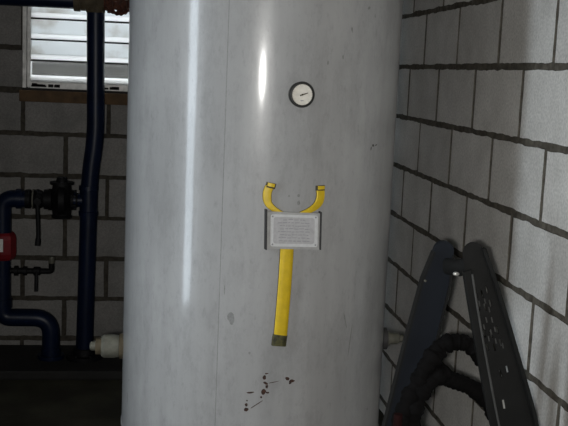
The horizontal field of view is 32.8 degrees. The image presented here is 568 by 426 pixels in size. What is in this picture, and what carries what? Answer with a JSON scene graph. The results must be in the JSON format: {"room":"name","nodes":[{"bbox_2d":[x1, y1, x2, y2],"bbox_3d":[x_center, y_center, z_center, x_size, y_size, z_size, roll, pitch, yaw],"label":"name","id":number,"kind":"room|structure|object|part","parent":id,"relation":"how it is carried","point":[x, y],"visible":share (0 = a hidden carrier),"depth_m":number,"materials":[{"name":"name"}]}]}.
{"room":"mechanical room","nodes":[
{"label":"mechanical room","id":0,"kind":"room"},
{"bbox_2d":[0,5,126,344],"bbox_3d":[-0.748,-0.742,4.684,2.240,2.904,0.150,1,8,-8],"label":"wall","id":1,"kind":"structure","parent":0,"point":[41,142],"depth_m":4.67,"materials":[{"name":"grey brick"}]},
{"bbox_2d":[19,6,128,104],"bbox_3d":[-0.718,-0.948,4.598,1.041,0.864,0.105,1,8,-8],"label":"window","id":2,"kind":"structure","parent":1,"relation":"in","point":[49,34],"depth_m":4.58,"materials":[{"name":"metal"}]},
{"bbox_3d":[-0.731,-0.546,4.620,1.041,0.062,0.033,1,8,-8],"label":"sill","id":3,"kind":"part","parent":2,"relation":"part of","materials":[{"name":"brown wood"}]},
{"bbox_2d":[0,380,383,425],"bbox_3d":[-0.340,1.208,1.884,2.387,0.120,6.324,1,8,-8],"label":"floor","id":4,"kind":"structure","parent":0,"point":[22,402],"depth_m":4.08,"materials":[{"name":"concrete"}]},
{"bbox_2d":[0,345,122,379],"bbox_3d":[-1.194,0.700,4.550,1.078,0.045,0.423,1,8,-8],"label":"plinth","id":5,"kind":"object","parent":4,"relation":"on","point":[17,362],"visible":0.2,"depth_m":4.41,"materials":[{"name":"black concrete"}]},
{"bbox_2d":[0,0,128,362],"bbox_3d":[-1.048,-0.164,4.420,1.007,1.713,0.214,2,8,-1],"label":"pipe","id":6,"kind":"object","parent":4,"relation":"on","point":[61,199],"visible":0.98,"depth_m":4.41,"materials":[{"name":"metal"}]},
{"bbox_3d":[-1.145,0.316,4.463,0.017,0.093,0.024,1,8,-8],"label":"lever","id":7,"kind":"part","parent":6,"relation":"part of","materials":[{"name":"black metal"}]},
{"bbox_3d":[-1.114,0.041,4.362,0.033,0.217,0.043,1,8,-8],"label":"lever","id":8,"kind":"part","parent":6,"relation":"part of","materials":[{"name":"black metal"}]},
{"bbox_2d":[90,0,402,425],"bbox_3d":[-0.068,-0.094,2.714,0.745,2.240,0.745,9,10,37],"label":"tank","id":9,"kind":"object","parent":4,"relation":"on","point":[261,133],"visible":1,"depth_m":2.41,"materials":[{"name":"grey metal"}]},
{"bbox_2d":[382,240,538,425],"bbox_3d":[0.453,0.593,2.308,0.657,1.075,0.127,4,8,9],"label":"ladder","id":10,"kind":"object","parent":4,"relation":"on","point":[508,400],"visible":1,"depth_m":2.25,"materials":[{"name":"black metal"}]},
{"bbox_3d":[0.257,0.581,2.357,0.252,1.048,0.016,1,8,-8],"label":"rail","id":11,"kind":"part","parent":10,"relation":"part of","materials":[{"name":"grey metal"}]},
{"bbox_2d":[391,333,487,425],"bbox_3d":[0.394,0.546,2.316,0.322,0.531,0.075,0,9,-19],"label":"hose","id":12,"kind":"object","parent":10,"relation":"hanging from","point":[430,373],"visible":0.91,"depth_m":2.26,"materials":[{"name":"black rubber"}]},
{"bbox_3d":[0.581,0.601,2.288,0.400,1.074,0.004,1,8,-8],"label":"perforated rail","id":13,"kind":"part","parent":10,"relation":"part of","materials":[{"name":"black metal"}]},
{"bbox_2d":[379,0,567,425],"bbox_3d":[0.823,-0.270,1.890,0.150,2.909,6.178,1,8,-8],"label":"wall","id":14,"kind":"structure","parent":0,"point":[481,147],"depth_m":2.89,"materials":[{"name":"grey brick"}]},
{"bbox_3d":[-2.650,-1.263,19.858,60.000,0.100,80.000,1,8,-8],"label":"ground","id":15,"kind":"structure","parent":0,"visible":0},
{"bbox_2d":[32,59,127,78],"bbox_3d":[-1.204,-0.544,9.015,16.000,1.820,0.150,1,8,-8],"label":"wall","id":16,"kind":"structure","parent":15,"relation":"on","point":[38,67],"depth_m":8.73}
]}

